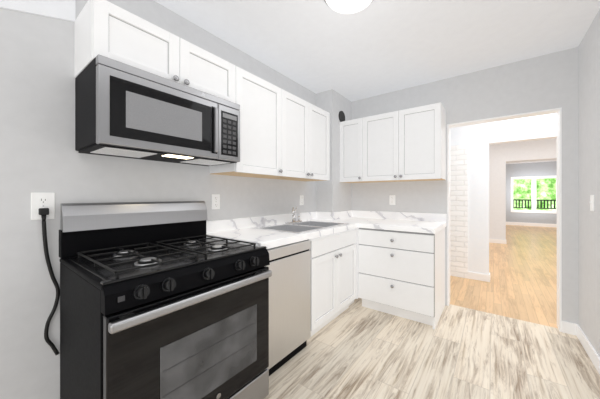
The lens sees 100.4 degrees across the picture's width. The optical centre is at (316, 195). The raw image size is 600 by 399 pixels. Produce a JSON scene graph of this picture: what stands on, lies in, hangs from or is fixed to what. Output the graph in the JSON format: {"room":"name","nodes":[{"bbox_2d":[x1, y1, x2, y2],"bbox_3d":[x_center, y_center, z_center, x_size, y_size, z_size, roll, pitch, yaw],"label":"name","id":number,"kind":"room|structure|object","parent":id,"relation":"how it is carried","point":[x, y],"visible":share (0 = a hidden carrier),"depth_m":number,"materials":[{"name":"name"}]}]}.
{"room":"kitchen","nodes":[
{"label":"kitchen","id":0,"kind":"room"},
{"bbox_2d":[0,0,315,398],"bbox_3d":[-1.392,-0.038,1.282,0.120,2.480,5.840,0,0,35],"label":"wall","id":1,"kind":"structure","parent":0,"point":[38,154],"depth_m":1.25,"materials":[{"name":"grey paint"}]},
{"bbox_2d":[0,0,74,21],"bbox_3d":[-2.119,-0.652,0.141,0.012,1.253,2.897,0,0,35],"label":"ceiling","id":2,"kind":"structure","parent":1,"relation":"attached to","point":[58,9],"depth_m":1.23,"materials":[{"name":"white paint"}]},
{"bbox_2d":[31,193,54,219],"bbox_3d":[-1.349,0.051,1.230,0.009,0.132,0.080,0,0,35],"label":"outlet","id":3,"kind":"object","parent":1,"relation":"attached to","point":[38,200],"visible":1,"depth_m":1.23,"materials":[{"name":"plastic"}]},
{"bbox_2d":[38,208,59,354],"bbox_3d":[-1.325,0.432,1.237,0.029,0.743,0.075,0,0,35],"label":"power cord","id":4,"kind":"object","parent":1,"relation":"attached to","point":[43,212],"visible":1,"depth_m":1.23,"materials":[{"name":"rubber"}]},
{"bbox_2d":[74,0,234,102],"bbox_3d":[-0.918,-0.774,1.536,0.357,0.296,0.772,0,0,35],"label":"upper cabinet","id":5,"kind":"object","parent":1,"relation":"attached to","point":[103,28],"visible":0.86,"depth_m":1.32,"materials":[{"name":"white wood"}]},
{"bbox_2d":[75,54,239,165],"bbox_3d":[-0.892,-0.424,1.511,0.427,0.401,0.756,0,0,35],"label":"microwave","id":6,"kind":"object","parent":5,"relation":"attached to","point":[123,110],"visible":1,"depth_m":1.29,"materials":[{"name":"silver metal"}]},
{"bbox_2d":[212,194,219,208],"bbox_3d":[-0.808,0.050,1.996,0.009,0.118,0.072,0,0,35],"label":"outlet","id":7,"kind":"object","parent":1,"relation":"attached to","point":[215,197],"visible":1,"depth_m":1.99,"materials":[{"name":"plastic"}]},
{"bbox_2d":[210,66,329,180],"bbox_3d":[-0.337,-0.545,2.360,0.357,0.754,1.240,0,0,35],"label":"upper cabinet","id":8,"kind":"object","parent":1,"relation":"attached to","point":[284,136],"visible":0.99,"depth_m":2.12,"materials":[{"name":"white wood"}]},
{"bbox_2d":[300,195,303,204],"bbox_3d":[-0.176,0.054,2.890,0.009,0.112,0.070,0,0,35],"label":"outlet","id":9,"kind":"object","parent":1,"relation":"attached to","point":[301,196],"visible":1,"depth_m":2.89,"materials":[{"name":"plastic"}]},
{"bbox_2d":[468,222,599,374],"bbox_3d":[2.523,1.137,4.552,8.500,0.130,15.460,0,0,35],"label":"baseboard","id":10,"kind":"structure","parent":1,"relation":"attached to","point":[567,327],"depth_m":2.17,"materials":[{"name":"white wood"}]},
{"bbox_2d":[316,89,350,211],"bbox_3d":[0.229,-0.038,3.264,0.240,2.480,0.493,0,0,35],"label":"wall","id":11,"kind":"structure","parent":0,"point":[332,195],"depth_m":3.07,"materials":[{"name":"grey paint"}]},
{"bbox_2d":[339,111,344,121],"bbox_3d":[0.318,-0.999,3.171,0.011,0.150,0.150,0,0,35],"label":"cap","id":12,"kind":"object","parent":11,"relation":"attached to","point":[341,113],"visible":0.78,"depth_m":3.15,"materials":[{"name":"black plastic"}]},
{"bbox_2d":[154,0,599,101],"bbox_3d":[-0.359,-1.329,0.552,2.652,0.100,5.840,0,0,35],"label":"ceiling","id":13,"kind":"structure","parent":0,"point":[386,46],"depth_m":1.99,"materials":[{"name":"white paint"}]},
{"bbox_2d":[324,0,372,13],"bbox_3d":[0.205,-1.237,1.549,0.344,0.081,0.344,0,0,35],"label":"ceiling light","id":14,"kind":"object","parent":13,"relation":"attached to","point":[341,6],"depth_m":1.58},
{"bbox_2d":[264,298,599,398],"bbox_3d":[-0.376,1.252,0.527,2.652,0.100,5.780,0,0,35],"label":"floor","id":15,"kind":"structure","parent":0,"point":[363,352],"depth_m":1.81,"materials":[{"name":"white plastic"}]},
{"bbox_2d":[59,201,271,398],"bbox_3d":[-0.768,0.621,1.346,0.775,1.162,0.765,0,0,35],"label":"stove","id":16,"kind":"object","parent":15,"relation":"on","point":[152,306],"visible":1,"depth_m":1.14,"materials":[{"name":"black metal"}]},
{"bbox_2d":[267,240,310,375],"bbox_3d":[-0.460,0.775,1.931,0.634,0.852,0.534,0,0,35],"label":"dishwasher","id":17,"kind":"object","parent":15,"relation":"on","point":[290,264],"visible":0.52,"depth_m":1.76,"materials":[{"name":"grey metal"}]},
{"bbox_2d":[308,228,355,335],"bbox_3d":[-0.064,0.770,2.473,0.671,0.862,0.796,0,0,35],"label":"base cabinet","id":18,"kind":"object","parent":15,"relation":"on","point":[333,256],"visible":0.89,"depth_m":2.24,"materials":[{"name":"white wood"}]},
{"bbox_2d":[349,228,358,305],"bbox_3d":[0.348,0.770,3.074,0.646,0.862,0.657,0,0,35],"label":"base cabinet","id":19,"kind":"object","parent":15,"relation":"on","point":[356,243],"visible":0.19,"depth_m":2.63,"materials":[{"name":"white wood"}]},
{"bbox_2d":[358,228,444,328],"bbox_3d":[0.911,0.770,2.670,0.736,0.862,0.671,0,0,35],"label":"base cabinet","id":20,"kind":"object","parent":15,"relation":"on","point":[401,273],"visible":0.96,"depth_m":2.40,"materials":[{"name":"white wood"}]},
{"bbox_2d":[206,210,446,248],"bbox_3d":[0.268,0.268,2.310,1.400,0.136,2.001,0,0,35],"label":"countertop","id":21,"kind":"structure","parent":20,"relation":"on","point":[239,229],"depth_m":2.37,"materials":[{"name":"stone"}]},
{"bbox_2d":[285,207,301,222],"bbox_3d":[-0.253,0.196,2.559,0.135,0.167,0.329,0,0,12],"label":"faucet","id":22,"kind":"object","parent":21,"relation":"on","point":[294,220],"visible":1,"depth_m":2.59,"materials":[{"name":"silver metal"}]},
{"bbox_2d":[250,220,349,247],"bbox_3d":[-0.130,0.365,2.353,0.565,0.170,0.795,0,0,35],"label":"sink","id":23,"kind":"object","parent":21,"relation":"in","point":[305,226],"depth_m":2.38,"materials":[{"name":"silver metal"}]},
{"bbox_2d":[450,144,467,278],"bbox_3d":[1.957,0.227,3.781,0.565,1.950,0.012,0,0,35],"label":"brick wall","id":24,"kind":"structure","parent":0,"point":[458,154],"depth_m":3.67,"materials":[{"name":"white brick"}]},
{"bbox_2d":[351,47,577,323],"bbox_3d":[1.341,-0.038,2.852,2.532,2.480,0.120,0,0,35],"label":"wall","id":25,"kind":"structure","parent":0,"point":[548,81],"depth_m":2.45,"materials":[{"name":"grey paint"}]},
{"bbox_2d":[389,195,394,204],"bbox_3d":[0.926,0.054,3.065,0.072,0.118,0.009,0,0,35],"label":"wall outlet","id":26,"kind":"object","parent":25,"relation":"attached to","point":[391,197],"visible":1,"depth_m":3.06,"materials":[{"name":"plastic"}]},
{"bbox_2d":[340,103,445,182],"bbox_3d":[0.837,-0.545,2.915,1.152,0.754,0.357,0,0,35],"label":"upper cabinet","id":27,"kind":"object","parent":25,"relation":"attached to","point":[409,144],"visible":1,"depth_m":2.71,"materials":[{"name":"white wood"}]},
{"bbox_2d":[447,107,561,331],"bbox_3d":[1.825,0.212,2.510,0.901,1.978,0.128,0,0,35],"label":"trim","id":28,"kind":"structure","parent":25,"relation":"attached to","point":[558,111],"depth_m":2.28,"materials":[{"name":"white wood"}]},
{"bbox_2d":[450,113,556,274],"bbox_3d":[2.010,-0.049,3.825,8.500,2.500,0.120,0,0,35],"label":"wall","id":29,"kind":"structure","parent":0,"point":[478,137],"depth_m":3.52,"materials":[{"name":"white paint"}]},
{"bbox_2d":[450,225,557,327],"bbox_3d":[4.226,1.252,6.961,8.500,0.100,10.040,0,0,35],"label":"floor","id":30,"kind":"structure","parent":0,"point":[522,285],"depth_m":3.49,"materials":[{"name":"brown wood"}]},
{"bbox_2d":[489,138,556,239],"bbox_3d":[4.053,-0.049,6.716,8.500,2.500,0.120,0,0,35],"label":"wall","id":31,"kind":"structure","parent":0,"point":[499,154],"depth_m":6.23,"materials":[{"name":"beige paint"}]},
{"bbox_2d":[489,138,556,163],"bbox_3d":[4.243,-1.349,6.985,8.500,0.100,9.980,0,0,35],"label":"ceiling","id":32,"kind":"structure","parent":0,"point":[545,160],"depth_m":9.24,"materials":[{"name":"white paint"}]},
{"bbox_2d":[506,161,556,223],"bbox_3d":[7.026,-0.049,10.921,8.500,2.500,0.140,0,0,35],"label":"wall","id":33,"kind":"structure","parent":0,"point":[535,168],"depth_m":9.88,"materials":[{"name":"grey paint"}]},
{"bbox_2d":[511,175,556,213],"bbox_3d":[8.535,-0.038,9.817,1.450,1.440,0.120,0,0,35],"label":"window","id":34,"kind":"structure","parent":33,"relation":"in","point":[529,194],"depth_m":9.78,"materials":[{"name":"clear glass"}]},
{"bbox_2d":[578,9,599,356],"bbox_3d":[0.641,-0.038,-0.228,0.120,2.480,5.720,0,0,35],"label":"wall","id":35,"kind":"structure","parent":0,"point":[589,47],"depth_m":1.91,"materials":[{"name":"grey paint"}]},
{"bbox_2d":[590,195,593,210],"bbox_3d":[2.010,0.054,1.827,0.015,0.118,0.072,0,0,35],"label":"light switch","id":36,"kind":"object","parent":35,"relation":"attached to","point":[591,196],"visible":1,"depth_m":1.82,"materials":[{"name":"plastic"}]}
]}

